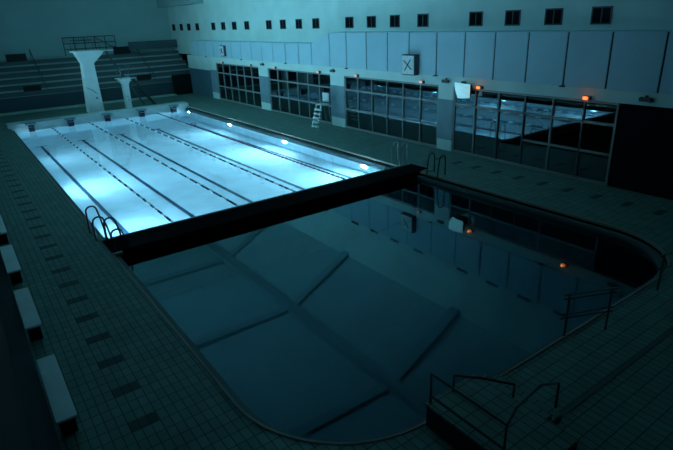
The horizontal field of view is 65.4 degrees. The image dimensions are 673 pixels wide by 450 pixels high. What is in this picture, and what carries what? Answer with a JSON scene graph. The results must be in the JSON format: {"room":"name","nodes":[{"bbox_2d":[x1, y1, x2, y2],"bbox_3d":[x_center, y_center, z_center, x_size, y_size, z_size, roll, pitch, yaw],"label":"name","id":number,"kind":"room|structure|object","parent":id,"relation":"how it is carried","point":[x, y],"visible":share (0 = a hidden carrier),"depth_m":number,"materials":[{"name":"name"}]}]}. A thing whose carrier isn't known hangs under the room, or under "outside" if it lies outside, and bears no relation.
{"room":"indoor swimming pool","nodes":[
{"label":"indoor swimming pool","id":0,"kind":"room"},
{"bbox_2d":[0,311,33,449],"bbox_3d":[-15.680,-6.604,19.886,0.300,11.200,59.500,-17,26,-32],"label":"wall","id":1,"kind":"structure","parent":0,"point":[15,434],"depth_m":6.05,"materials":[{"name":"black"}]},
{"bbox_2d":[0,253,61,449],"bbox_3d":[-13.393,-0.761,19.701,0.330,0.300,53.300,-17,26,-32],"label":"baseboard","id":2,"kind":"structure","parent":1,"relation":"attached to","point":[43,433],"depth_m":9.60,"materials":[{"name":"tile"}]},
{"bbox_2d":[0,0,172,59],"bbox_3d":[-25.037,-17.743,47.905,20.550,12.000,0.300,-17,26,-32],"label":"wall","id":3,"kind":"structure","parent":0,"point":[39,26],"depth_m":48.22,"materials":[{"name":"paint"}]},
{"bbox_2d":[128,39,176,49],"bbox_3d":[-17.903,-17.628,51.242,4.700,0.730,0.150,-17,26,-32],"label":"trim","id":4,"kind":"structure","parent":3,"relation":"attached to","point":[138,45],"depth_m":51.14,"materials":[{"name":"grey"}]},
{"bbox_2d":[209,62,219,98],"bbox_3d":[-10.261,-12.502,45.298,0.600,3.020,1.300,-17,26,-32],"label":"pillar","id":5,"kind":"structure","parent":0,"point":[213,69],"depth_m":45.10,"materials":[{"name":"paint"}]},
{"bbox_2d":[258,67,271,110],"bbox_3d":[-5.013,-10.024,38.485,0.600,3.020,1.400,-17,26,-32],"label":"pillar","id":6,"kind":"structure","parent":0,"point":[263,72],"depth_m":38.29,"materials":[{"name":"paint"}]},
{"bbox_2d":[0,93,672,449],"bbox_3d":[-6.175,-4.223,28.074,23.250,0.001,60.100,-17,26,-32],"label":"floor","id":7,"kind":"structure","parent":0,"point":[132,383],"depth_m":10.93,"materials":[{"name":"tile"}]},
{"bbox_2d":[0,215,8,244],"bbox_3d":[-10.837,0.167,16.883,0.310,0.450,2.100,-17,26,-32],"label":"bench","id":8,"kind":"object","parent":7,"relation":"on","point":[3,237],"visible":1,"depth_m":16.29,"materials":[{"name":"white plastic"}]},
{"bbox_2d":[0,245,22,284],"bbox_3d":[-8.873,1.094,14.333,0.310,0.450,2.100,-17,26,-32],"label":"bench","id":9,"kind":"object","parent":7,"relation":"on","point":[11,263],"visible":1,"depth_m":13.87,"materials":[{"name":"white plastic"}]},
{"bbox_2d":[13,287,42,341],"bbox_3d":[-6.909,2.022,11.783,0.310,0.450,2.100,-17,26,-32],"label":"bench","id":10,"kind":"object","parent":7,"relation":"on","point":[32,323],"visible":1,"depth_m":11.38,"materials":[{"name":"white plastic"}]},
{"bbox_2d":[36,354,77,436],"bbox_3d":[-4.857,2.977,9.152,0.310,0.450,2.100,-17,26,-32],"label":"bench","id":11,"kind":"object","parent":7,"relation":"on","point":[62,406],"visible":1,"depth_m":8.81,"materials":[{"name":"white laminate"}]},
{"bbox_2d":[0,49,189,112],"bbox_3d":[-23.006,-13.060,46.955,19.880,3.840,6.080,-17,26,-32],"label":"bleachers","id":12,"kind":"object","parent":7,"relation":"on","point":[62,77],"visible":0.79,"depth_m":46.04,"materials":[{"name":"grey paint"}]},
{"bbox_2d":[5,53,26,61],"bbox_3d":[-27.564,-14.256,45.191,1.550,0.920,0.080,-17,26,-32],"label":"barrier","id":13,"kind":"object","parent":12,"relation":"on","point":[9,57],"visible":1,"depth_m":45.10,"materials":[{"name":"black plastic"}]},
{"bbox_2d":[23,85,40,91],"bbox_3d":[-25.121,-11.142,43.344,1.300,0.700,0.080,-17,26,-32],"label":"barrier","id":14,"kind":"object","parent":12,"relation":"on","point":[36,87],"visible":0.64,"depth_m":43.25,"materials":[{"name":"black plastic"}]},
{"bbox_2d":[29,49,46,88],"bbox_3d":[-25.523,-13.198,44.881,0.070,3.421,5.100,-17,26,-32],"label":"handrail","id":15,"kind":"object","parent":12,"relation":"on","point":[29,49],"visible":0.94,"depth_m":44.61,"materials":[{"name":"grey metal"}]},
{"bbox_2d":[0,94,176,115],"bbox_3d":[-21.982,-10.052,44.306,17.230,0.120,0.780,-17,26,-32],"label":"trim","id":16,"kind":"structure","parent":12,"relation":"attached to","point":[165,95],"depth_m":43.83,"materials":[{"name":"concrete"}]},
{"bbox_2d":[62,35,116,55],"bbox_3d":[-22.971,-16.778,48.964,4.620,1.585,0.115,-17,26,-32],"label":"gallery railing","id":17,"kind":"object","parent":12,"relation":"on","point":[105,35],"visible":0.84,"depth_m":48.83,"materials":[{"name":"grey metal"}]},
{"bbox_2d":[113,46,130,54],"bbox_3d":[-20.384,-16.466,49.917,1.600,0.980,0.080,-17,26,-32],"label":"barrier","id":18,"kind":"object","parent":12,"relation":"on","point":[125,49],"visible":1,"depth_m":49.81,"materials":[{"name":"black plastic"}]},
{"bbox_2d":[136,74,151,80],"bbox_3d":[-17.679,-13.426,48.247,1.300,0.750,0.080,-17,26,-32],"label":"barrier","id":19,"kind":"object","parent":12,"relation":"on","point":[148,76],"visible":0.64,"depth_m":48.15,"materials":[{"name":"black plastic"}]},
{"bbox_2d":[134,49,154,77],"bbox_3d":[-18.242,-15.410,49.686,0.070,3.421,5.100,-17,26,-32],"label":"handrail","id":20,"kind":"object","parent":12,"relation":"on","point":[137,49],"visible":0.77,"depth_m":49.10,"materials":[{"name":"grey metal"}]},
{"bbox_2d":[171,74,192,94],"bbox_3d":[-14.503,-13.230,49.313,1.580,1.750,0.690,-17,26,-32],"label":"door","id":21,"kind":"structure","parent":12,"relation":"attached to","point":[182,83],"depth_m":49.01,"materials":[{"name":"black"}]},
{"bbox_2d":[85,206,109,240],"bbox_3d":[-7.495,0.196,16.618,0.508,1.528,0.896,-17,26,-32],"label":"pool ladder","id":22,"kind":"object","parent":7,"relation":"on","point":[98,216],"visible":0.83,"depth_m":16.57,"materials":[{"name":"grey metal"}]},
{"bbox_2d":[69,39,144,112],"bbox_3d":[-17.896,-11.941,41.592,4.913,5.324,2.300,-17,26,-32],"label":"tower","id":23,"kind":"object","parent":7,"relation":"on","point":[86,58],"visible":0.94,"depth_m":40.08,"materials":[{"name":"concrete"}]},
{"bbox_2d":[114,65,155,107],"bbox_3d":[-16.256,-11.238,42.388,2.730,3.313,1.200,-17,26,-32],"label":"platform","id":24,"kind":"object","parent":7,"relation":"on","point":[124,81],"visible":0.99,"depth_m":41.84,"materials":[{"name":"concrete"}]},
{"bbox_2d":[188,108,387,168],"bbox_3d":[-9.608,-2.780,29.960,12.500,3.800,26.200,-17,26,-32],"label":"basin","id":25,"kind":"object","parent":7,"relation":"in","point":[189,108],"visible":0.03,"depth_m":29.81,"materials":[{"name":"tile"}]},
{"bbox_2d":[6,101,188,131],"bbox_3d":[-17.356,-8.081,39.260,12.700,0.710,1.220,-17,26,-32],"label":"trim","id":26,"kind":"structure","parent":25,"relation":"on","point":[159,108],"depth_m":38.36,"materials":[{"name":"tile"}]},
{"bbox_2d":[25,122,36,130],"bbox_3d":[-20.860,-6.555,35.907,0.660,0.820,0.700,-17,26,-32],"label":"starting block","id":27,"kind":"object","parent":26,"relation":"on","point":[31,127],"visible":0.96,"depth_m":35.70,"materials":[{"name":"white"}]},
{"bbox_2d":[64,117,75,125],"bbox_3d":[-18.837,-7.170,37.242,0.660,0.820,0.700,-17,26,-32],"label":"starting block","id":28,"kind":"object","parent":26,"relation":"on","point":[70,120],"visible":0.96,"depth_m":37.04,"materials":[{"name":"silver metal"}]},
{"bbox_2d":[101,113,112,120],"bbox_3d":[-16.814,-7.784,38.577,0.660,0.820,0.700,-17,26,-32],"label":"starting block","id":29,"kind":"object","parent":26,"relation":"on","point":[107,117],"visible":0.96,"depth_m":38.41,"materials":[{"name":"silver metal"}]},
{"bbox_2d":[136,108,146,116],"bbox_3d":[-14.792,-8.399,39.911,0.660,0.820,0.700,-17,26,-32],"label":"starting block","id":30,"kind":"object","parent":26,"relation":"on","point":[141,112],"visible":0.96,"depth_m":39.70,"materials":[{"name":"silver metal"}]},
{"bbox_2d":[168,104,178,111],"bbox_3d":[-12.769,-9.013,41.246,0.660,0.820,0.700,-17,26,-32],"label":"starting block","id":31,"kind":"object","parent":26,"relation":"on","point":[173,107],"visible":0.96,"depth_m":41.06,"materials":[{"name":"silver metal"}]},
{"bbox_2d":[15,110,383,237],"bbox_3d":[-9.659,-4.306,29.334,12.080,0.001,25.550,-17,26,-32],"label":"pool water","id":32,"kind":"object","parent":25,"relation":"in","point":[86,183],"visible":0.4,"depth_m":25.22,"materials":[{"name":"blue liquid"}]},
{"bbox_2d":[51,127,173,221],"bbox_3d":[-12.696,-3.397,27.331,0.090,0.090,25.520,-17,26,-32],"label":"lane rope","id":33,"kind":"object","parent":32,"relation":"on","point":[101,166],"visible":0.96,"depth_m":23.10,"materials":[{"name":"blue"}]},
{"bbox_2d":[89,122,238,205],"bbox_3d":[-10.673,-4.011,28.666,0.090,0.090,25.520,-17,26,-32],"label":"lane rope","id":34,"kind":"object","parent":32,"relation":"on","point":[203,186],"visible":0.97,"depth_m":24.70,"materials":[{"name":"blue"}]},
{"bbox_2d":[124,117,294,191],"bbox_3d":[-8.651,-4.626,30.001,0.090,0.090,25.520,-17,26,-32],"label":"lane rope","id":35,"kind":"object","parent":32,"relation":"on","point":[124,117],"visible":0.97,"depth_m":26.19,"materials":[{"name":"blue"}]},
{"bbox_2d":[157,113,344,178],"bbox_3d":[-6.628,-5.240,31.335,0.090,0.090,25.520,-17,26,-32],"label":"lane rope","id":36,"kind":"object","parent":32,"relation":"on","point":[157,113],"visible":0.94,"depth_m":27.59,"materials":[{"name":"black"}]},
{"bbox_2d":[101,163,431,301],"bbox_3d":[-1.560,0.119,19.612,13.050,2.300,1.400,-17,26,-32],"label":"bulkhead","id":37,"kind":"object","parent":25,"relation":"in","point":[179,236],"visible":0.7,"depth_m":18.39,"materials":[{"name":"black"}]},
{"bbox_2d":[103,217,129,250],"bbox_3d":[-6.619,0.222,15.713,0.486,0.818,0.756,-17,26,-32],"label":"pool ladder","id":38,"kind":"object","parent":37,"relation":"on","point":[105,219],"visible":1,"depth_m":15.75,"materials":[{"name":"grey metal"}]},
{"bbox_2d":[13,108,665,441],"bbox_3d":[-6.238,-2.587,24.942,12.410,0.470,37.210,-17,26,-32],"label":"trim","id":39,"kind":"structure","parent":25,"relation":"attached to","point":[635,248],"depth_m":16.61,"materials":[{"name":"grey tile"}]},
{"bbox_2d":[426,152,445,180],"bbox_3d":[4.058,-2.189,21.458,0.506,1.486,0.652,-17,26,-32],"label":"pool ladder","id":40,"kind":"object","parent":39,"relation":"attached to","point":[431,152],"visible":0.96,"depth_m":21.36,"materials":[{"name":"grey metal"}]},
{"bbox_2d":[311,92,331,128],"bbox_3d":[-0.929,-6.863,31.464,1.186,2.008,0.630,-17,26,-32],"label":"chair","id":41,"kind":"object","parent":7,"relation":"on","point":[325,96],"visible":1,"depth_m":31.37,"materials":[{"name":"silver metal"}]},
{"bbox_2d":[10,106,669,444],"bbox_3d":[-6.252,-2.907,24.815,12.500,0.080,37.300,-17,26,-32],"label":"trim","id":42,"kind":"structure","parent":7,"relation":"on","point":[652,243],"depth_m":12.60,"materials":[{"name":"beige tile"}]},
{"bbox_2d":[390,142,407,166],"bbox_3d":[2.762,-2.881,23.230,0.500,1.570,0.640,-17,26,-32],"label":"pool ladder","id":43,"kind":"object","parent":7,"relation":"on","point":[395,142],"visible":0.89,"depth_m":23.15,"materials":[{"name":"silver metal"}]},
{"bbox_2d":[424,372,578,449],"bbox_3d":[2.761,2.745,8.066,2.022,1.082,1.900,-17,26,-32],"label":"platform","id":44,"kind":"object","parent":7,"relation":"on","point":[485,412],"visible":1,"depth_m":7.95,"materials":[{"name":"tile"}]},
{"bbox_2d":[559,287,617,335],"bbox_3d":[5.009,1.751,10.476,1.218,0.978,0.059,-6,22,-10],"label":"stair handrail","id":45,"kind":"object","parent":7,"relation":"on","point":[612,288],"visible":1,"depth_m":10.40,"materials":[{"name":"silver metal"}]},
{"bbox_2d":[560,327,672,416],"bbox_3d":[8.020,1.769,11.427,12.200,0.016,0.090,-17,26,-32],"label":"trim","id":46,"kind":"structure","parent":7,"relation":"on","point":[652,345],"depth_m":9.42,"materials":[{"name":"grey"}]},
{"bbox_2d":[656,251,672,289],"bbox_3d":[7.882,0.986,12.177,1.293,0.920,0.044,-11,23,-21],"label":"stair handrail","id":47,"kind":"object","parent":7,"relation":"on","point":[665,254],"visible":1,"depth_m":11.96,"materials":[{"name":"silver metal"}]},
{"bbox_2d":[330,74,345,127],"bbox_3d":[0.312,-7.510,31.573,0.600,3.020,1.360,-17,26,-32],"label":"pillar","id":48,"kind":"structure","parent":0,"point":[336,81],"depth_m":31.38,"materials":[{"name":"paint"}]},
{"bbox_2d":[133,186,653,440],"bbox_3d":[1.576,2.000,15.211,12.100,1.700,10.380,-17,26,-32],"label":"basin","id":49,"kind":"object","parent":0,"point":[342,341],"visible":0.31,"depth_m":15.59,"materials":[{"name":"liquid"}]},
{"bbox_2d":[167,0,672,53],"bbox_3d":[0.682,-12.093,30.494,0.300,5.500,59.500,-17,26,-32],"label":"wall","id":50,"kind":"structure","parent":0,"point":[444,15],"depth_m":28.01,"materials":[{"name":"paint"}]},
{"bbox_2d":[156,0,202,7],"bbox_3d":[-14.650,-20.898,48.440,0.980,1.150,9.280,-17,26,-32],"label":"trim","id":51,"kind":"structure","parent":50,"relation":"attached to","point":[160,3],"depth_m":48.17,"materials":[{"name":"grey paint"}]},
{"bbox_2d":[221,22,225,29],"bbox_3d":[-9.375,-16.472,43.420,0.040,0.610,0.760,-17,26,-32],"label":"window","id":52,"kind":"structure","parent":50,"relation":"in","point":[223,27],"depth_m":43.41,"materials":[{"name":"grey glass"}]},
{"bbox_2d":[232,22,236,29],"bbox_3d":[-8.155,-15.896,41.837,0.040,0.610,0.760,-17,26,-32],"label":"window","id":53,"kind":"structure","parent":50,"relation":"in","point":[234,27],"depth_m":41.84,"materials":[{"name":"grey glass"}]},
{"bbox_2d":[244,21,249,29],"bbox_3d":[-6.871,-15.290,40.170,0.040,0.610,0.760,-17,26,-32],"label":"window","id":54,"kind":"structure","parent":50,"relation":"in","point":[246,23],"depth_m":40.16,"materials":[{"name":"grey glass"}]},
{"bbox_2d":[266,20,271,28],"bbox_3d":[-4.842,-14.332,37.536,0.040,0.610,0.760,-17,26,-32],"label":"window","id":55,"kind":"structure","parent":50,"relation":"in","point":[268,22],"depth_m":37.51,"materials":[{"name":"grey glass"}]},
{"bbox_2d":[280,20,285,28],"bbox_3d":[-3.681,-13.784,36.029,0.040,0.610,0.760,-17,26,-32],"label":"window","id":56,"kind":"structure","parent":50,"relation":"in","point":[282,22],"depth_m":36.02,"materials":[{"name":"grey glass"}]},
{"bbox_2d":[295,19,301,28],"bbox_3d":[-2.473,-13.214,34.461,0.040,0.610,0.760,-17,26,-32],"label":"window","id":57,"kind":"structure","parent":50,"relation":"in","point":[298,22],"depth_m":34.45,"materials":[{"name":"grey glass"}]},
{"bbox_2d":[312,18,319,28],"bbox_3d":[-1.294,-12.657,32.930,0.040,0.610,0.760,-17,26,-32],"label":"window","id":58,"kind":"structure","parent":50,"relation":"in","point":[315,21],"depth_m":32.94,"materials":[{"name":"grey glass"}]},
{"bbox_2d":[345,17,353,27],"bbox_3d":[0.746,-11.694,30.281,0.040,0.610,0.760,-17,26,-32],"label":"window","id":59,"kind":"structure","parent":50,"relation":"in","point":[349,21],"depth_m":30.28,"materials":[{"name":"grey glass"}]},
{"bbox_2d":[367,16,375,27],"bbox_3d":[1.913,-11.143,28.766,0.040,0.610,0.760,-17,26,-32],"label":"window","id":60,"kind":"structure","parent":50,"relation":"in","point":[371,20],"depth_m":28.76,"materials":[{"name":"grey glass"}]},
{"bbox_2d":[390,15,399,27],"bbox_3d":[3.039,-10.611,27.305,0.040,0.610,0.760,-17,26,-32],"label":"window","id":61,"kind":"structure","parent":50,"relation":"in","point":[394,19],"depth_m":27.29,"materials":[{"name":"grey glass"}]},
{"bbox_2d":[417,14,428,26],"bbox_3d":[4.241,-10.044,25.744,0.040,0.610,0.760,-17,26,-32],"label":"window","id":62,"kind":"structure","parent":50,"relation":"in","point":[422,19],"depth_m":25.74,"materials":[{"name":"grey glass"}]},
{"bbox_2d":[469,11,482,25],"bbox_3d":[6.176,-9.130,23.232,0.040,0.610,0.760,-17,26,-32],"label":"window","id":63,"kind":"structure","parent":50,"relation":"in","point":[475,18],"depth_m":23.21,"materials":[{"name":"grey glass"}]},
{"bbox_2d":[504,10,520,25],"bbox_3d":[7.314,-8.593,21.756,0.040,0.610,0.760,-17,26,-32],"label":"window","id":64,"kind":"structure","parent":50,"relation":"in","point":[512,17],"depth_m":21.75,"materials":[{"name":"grey glass"}]},
{"bbox_2d":[544,8,563,24],"bbox_3d":[8.416,-8.073,20.324,0.040,0.610,0.760,-17,26,-32],"label":"window","id":65,"kind":"structure","parent":50,"relation":"in","point":[553,16],"depth_m":20.31,"materials":[{"name":"grey glass"}]},
{"bbox_2d":[590,6,612,24],"bbox_3d":[9.537,-7.544,18.870,0.040,0.610,0.760,-17,26,-32],"label":"window","id":66,"kind":"structure","parent":50,"relation":"in","point":[600,14],"depth_m":18.86,"materials":[{"name":"grey glass"}]},
{"bbox_2d":[187,55,672,107],"bbox_3d":[1.956,-8.304,28.715,0.600,0.430,53.200,-17,26,-32],"label":"wall","id":67,"kind":"structure","parent":0,"point":[605,95],"depth_m":22.19,"materials":[{"name":"paint"}]},
{"bbox_2d":[582,96,591,99],"bbox_3d":[9.052,-4.588,18.961,0.160,0.130,0.290,-17,26,-32],"label":"wall lamp","id":68,"kind":"object","parent":67,"relation":"attached to","point":[584,97],"visible":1,"depth_m":18.89,"materials":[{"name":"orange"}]},
{"bbox_2d":[638,95,652,101],"bbox_3d":[10.249,-4.186,17.370,0.160,0.200,0.400,-17,26,-32],"label":"junction box","id":69,"kind":"object","parent":67,"relation":"attached to","point":[646,98],"visible":1,"depth_m":17.34,"materials":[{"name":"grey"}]},
{"bbox_2d":[188,30,672,93],"bbox_3d":[2.103,-8.918,28.605,1.020,3.040,53.200,-17,26,-32],"label":"wall","id":70,"kind":"structure","parent":0,"point":[525,30],"depth_m":26.00,"materials":[{"name":"paint"}]},
{"bbox_2d":[191,41,198,55],"bbox_3d":[-12.577,-15.740,46.737,0.060,1.240,1.330,-17,26,-32],"label":"panel","id":71,"kind":"object","parent":70,"relation":"attached to","point":[194,43],"visible":1,"depth_m":46.69,"materials":[{"name":"paint"}]},
{"bbox_2d":[189,68,213,97],"bbox_3d":[-12.095,-13.049,47.825,0.600,2.320,5.000,-17,26,-32],"label":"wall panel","id":72,"kind":"structure","parent":70,"relation":"attached to","point":[201,80],"depth_m":47.49,"materials":[{"name":"blue paint"}]},
{"bbox_2d":[197,41,205,55],"bbox_3d":[-11.709,-15.274,45.523,0.180,1.280,1.655,-17,26,-32],"label":"panel","id":73,"kind":"object","parent":70,"relation":"attached to","point":[201,44],"visible":1,"depth_m":45.54,"materials":[{"name":"paint"}]},
{"bbox_2d":[205,41,213,56],"bbox_3d":[-10.730,-14.868,44.339,0.060,1.240,1.630,-17,26,-32],"label":"panel","id":74,"kind":"object","parent":70,"relation":"attached to","point":[208,44],"visible":1,"depth_m":44.27,"materials":[{"name":"paint"}]},
{"bbox_2d":[213,42,222,57],"bbox_3d":[-9.733,-14.398,43.045,0.060,1.240,1.630,-17,26,-32],"label":"panel","id":75,"kind":"object","parent":70,"relation":"attached to","point":[215,44],"visible":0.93,"depth_m":43.12,"materials":[{"name":"paint"}]},
{"bbox_2d":[221,42,231,58],"bbox_3d":[-8.736,-13.927,41.751,0.060,1.240,1.630,-17,26,-32],"label":"panel","id":76,"kind":"object","parent":70,"relation":"attached to","point":[227,44],"visible":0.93,"depth_m":41.49,"materials":[{"name":"paint"}]},
{"bbox_2d":[219,45,226,55],"bbox_3d":[-9.130,-13.956,42.028,0.268,0.820,0.800,-17,26,-32],"label":"clock","id":77,"kind":"object","parent":76,"relation":"attached to","point":[222,48],"visible":1,"depth_m":41.82,"materials":[{"name":"grey"}]},
{"bbox_2d":[230,42,241,59],"bbox_3d":[-7.751,-13.406,40.385,0.180,1.280,1.755,-17,26,-32],"label":"panel","id":78,"kind":"object","parent":70,"relation":"attached to","point":[235,46],"visible":1,"depth_m":40.39,"materials":[{"name":"paint"}]},
{"bbox_2d":[216,63,261,107],"bbox_3d":[-7.817,-11.219,41.801,0.130,3.020,7.600,-17,26,-32],"label":"window","id":79,"kind":"structure","parent":70,"relation":"in","point":[240,84],"depth_m":41.59,"materials":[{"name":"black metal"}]},
{"bbox_2d":[240,42,251,59],"bbox_3d":[-6.743,-12.986,39.163,0.060,1.240,1.630,-17,26,-32],"label":"panel","id":80,"kind":"object","parent":70,"relation":"attached to","point":[246,54],"visible":1,"depth_m":39.10,"materials":[{"name":"paint"}]},
{"bbox_2d":[251,42,262,60],"bbox_3d":[-5.775,-12.529,37.907,0.060,1.240,1.530,-17,26,-32],"label":"panel","id":81,"kind":"object","parent":70,"relation":"attached to","point":[256,50],"visible":1,"depth_m":37.85,"materials":[{"name":"paint"}]},
{"bbox_2d":[261,43,273,61],"bbox_3d":[-4.837,-12.086,36.689,0.060,1.240,1.530,-17,26,-32],"label":"panel","id":82,"kind":"object","parent":70,"relation":"attached to","point":[267,50],"visible":1,"depth_m":36.64,"materials":[{"name":"paint"}]},
{"bbox_2d":[272,43,286,63],"bbox_3d":[-3.880,-11.579,35.360,0.180,1.280,1.755,-17,26,-32],"label":"panel","id":83,"kind":"object","parent":70,"relation":"attached to","point":[279,55],"visible":1,"depth_m":35.36,"materials":[{"name":"paint"}]},
{"bbox_2d":[285,43,298,63],"bbox_3d":[-2.884,-11.164,34.154,0.060,1.240,1.590,-17,26,-32],"label":"panel","id":84,"kind":"object","parent":70,"relation":"attached to","point":[292,50],"visible":1,"depth_m":34.11,"materials":[{"name":"paint"}]},
{"bbox_2d":[268,68,331,123],"bbox_3d":[-2.510,-8.714,34.912,0.130,3.020,7.700,-17,26,-32],"label":"window","id":85,"kind":"structure","parent":70,"relation":"in","point":[295,93],"depth_m":34.78,"materials":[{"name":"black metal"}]},
{"bbox_2d":[298,44,311,64],"bbox_3d":[-1.961,-10.742,32.949,0.060,1.270,1.420,-17,26,-32],"label":"panel","id":86,"kind":"object","parent":70,"relation":"attached to","point":[305,54],"visible":1,"depth_m":32.91,"materials":[{"name":"paint"}]},
{"bbox_2d":[311,33,329,66],"bbox_3d":[-0.964,-10.535,31.533,0.060,1.850,1.880,-17,26,-32],"label":"panel","id":87,"kind":"object","parent":70,"relation":"attached to","point":[320,48],"visible":1,"depth_m":31.45,"materials":[{"name":"paint"}]},
{"bbox_2d":[329,33,347,68],"bbox_3d":[0.080,-10.000,30.085,0.180,1.920,1.705,-17,26,-32],"label":"panel","id":88,"kind":"object","parent":70,"relation":"attached to","point":[337,41],"visible":1,"depth_m":30.10,"materials":[{"name":"paint"}]},
{"bbox_2d":[346,33,366,69],"bbox_3d":[1.100,-9.575,28.848,0.060,1.880,1.720,-17,26,-32],"label":"panel","id":89,"kind":"object","parent":70,"relation":"attached to","point":[355,42],"visible":1,"depth_m":28.79,"materials":[{"name":"paint"}]},
{"bbox_2d":[366,33,387,70],"bbox_3d":[2.126,-9.090,27.516,0.060,1.880,1.640,-17,26,-32],"label":"panel","id":90,"kind":"object","parent":70,"relation":"attached to","point":[377,59],"visible":1,"depth_m":27.47,"materials":[{"name":"paint"}]},
{"bbox_2d":[344,76,438,147],"bbox_3d":[2.741,-6.235,28.096,0.130,3.020,7.490,-17,26,-32],"label":"window","id":91,"kind":"structure","parent":70,"relation":"in","point":[401,110],"depth_m":27.70,"materials":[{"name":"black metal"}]},
{"bbox_2d":[388,33,408,71],"bbox_3d":[3.096,-8.632,26.256,0.060,1.880,1.530,-17,26,-32],"label":"panel","id":92,"kind":"object","parent":70,"relation":"attached to","point":[398,43],"visible":0.86,"depth_m":26.29,"materials":[{"name":"paint"}]},
{"bbox_2d":[409,32,436,75],"bbox_3d":[4.094,-8.105,24.875,0.180,1.920,1.895,-17,26,-32],"label":"panel","id":93,"kind":"object","parent":70,"relation":"attached to","point":[423,44],"visible":0.93,"depth_m":24.77,"materials":[{"name":"paint"}]},
{"bbox_2d":[402,54,418,75],"bbox_3d":[3.571,-7.800,25.519,0.368,0.960,0.920,-17,26,-32],"label":"clock","id":94,"kind":"object","parent":93,"relation":"attached to","point":[410,62],"visible":1,"depth_m":25.32,"materials":[{"name":"grey plastic"}]},
{"bbox_2d":[441,78,448,82],"bbox_3d":[5.024,-6.652,24.152,0.160,0.200,0.400,-17,26,-32],"label":"junction box","id":95,"kind":"object","parent":70,"relation":"attached to","point":[445,80],"visible":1,"depth_m":24.13,"materials":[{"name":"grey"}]},
{"bbox_2d":[436,32,464,76],"bbox_3d":[5.134,-7.670,23.611,0.060,1.880,1.600,-17,26,-32],"label":"panel","id":96,"kind":"object","parent":70,"relation":"attached to","point":[450,45],"visible":1,"depth_m":23.55,"materials":[{"name":"paint"}]},
{"bbox_2d":[455,81,471,97],"bbox_3d":[5.616,-5.971,23.223,0.490,0.708,0.885,-17,26,-32],"label":"floodlight","id":97,"kind":"object","parent":70,"relation":"attached to","point":[463,90],"visible":1,"depth_m":23.02,"materials":[{"name":"white"}]},
{"bbox_2d":[285,32,669,92],"bbox_3d":[-0.259,-10.229,30.644,0.020,1.880,43.470,-17,26,-32],"label":"trim","id":98,"kind":"structure","parent":70,"relation":"attached to","point":[437,32],"depth_m":19.36,"materials":[{"name":"grey metal"}]},
{"bbox_2d":[464,32,495,79],"bbox_3d":[6.093,-7.217,22.366,0.060,1.880,1.530,-17,26,-32],"label":"panel","id":99,"kind":"object","parent":70,"relation":"attached to","point":[480,46],"visible":1,"depth_m":22.31,"materials":[{"name":"paint"}]},
{"bbox_2d":[493,32,528,81],"bbox_3d":[7.025,-6.777,21.156,0.060,1.880,1.510,-17,26,-32],"label":"panel","id":100,"kind":"object","parent":70,"relation":"attached to","point":[511,48],"visible":1,"depth_m":21.10,"materials":[{"name":"paint"}]},
{"bbox_2d":[526,32,568,86],"bbox_3d":[7.961,-6.279,19.854,0.180,1.920,1.705,-17,26,-32],"label":"panel","id":101,"kind":"object","parent":70,"relation":"attached to","point":[547,50],"visible":1,"depth_m":19.86,"materials":[{"name":"paint"}]},
{"bbox_2d":[564,32,612,88],"bbox_3d":[8.934,-5.876,18.678,0.060,1.880,1.560,-17,26,-32],"label":"panel","id":102,"kind":"object","parent":70,"relation":"attached to","point":[588,54],"visible":1,"depth_m":18.62,"materials":[{"name":"paint"}]},
{"bbox_2d":[606,32,667,92],"bbox_3d":[9.922,-5.409,17.395,0.060,1.880,1.670,-17,26,-32],"label":"panel","id":103,"kind":"object","parent":70,"relation":"attached to","point":[636,60],"visible":1,"depth_m":17.34,"materials":[{"name":"paint"}]},
{"bbox_2d":[659,32,672,93],"bbox_3d":[10.943,-4.928,16.071,0.060,1.880,1.670,-17,26,-32],"label":"panel","id":104,"kind":"object","parent":70,"relation":"attached to","point":[666,85],"visible":1,"depth_m":16.66,"materials":[{"name":"paint"}]},
{"bbox_2d":[437,85,453,150],"bbox_3d":[5.376,-5.120,25.000,0.600,3.020,0.930,-17,26,-32],"label":"pillar","id":105,"kind":"structure","parent":0,"point":[445,93],"depth_m":24.81,"materials":[{"name":"paint"}]},
{"bbox_2d":[608,104,672,199],"bbox_3d":[13.906,-1.085,14.043,0.480,2.920,12.850,-17,26,-32],"label":"doorway","id":106,"kind":"structure","parent":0,"point":[642,157],"depth_m":17.99,"materials":[{"name":"black paint"}]},
{"bbox_2d":[452,87,620,185],"bbox_3d":[7.702,-3.893,21.655,0.130,3.020,7.570,-17,26,-32],"label":"window","id":107,"kind":"structure","parent":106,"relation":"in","point":[572,138],"depth_m":21.04,"materials":[{"name":"glass"}]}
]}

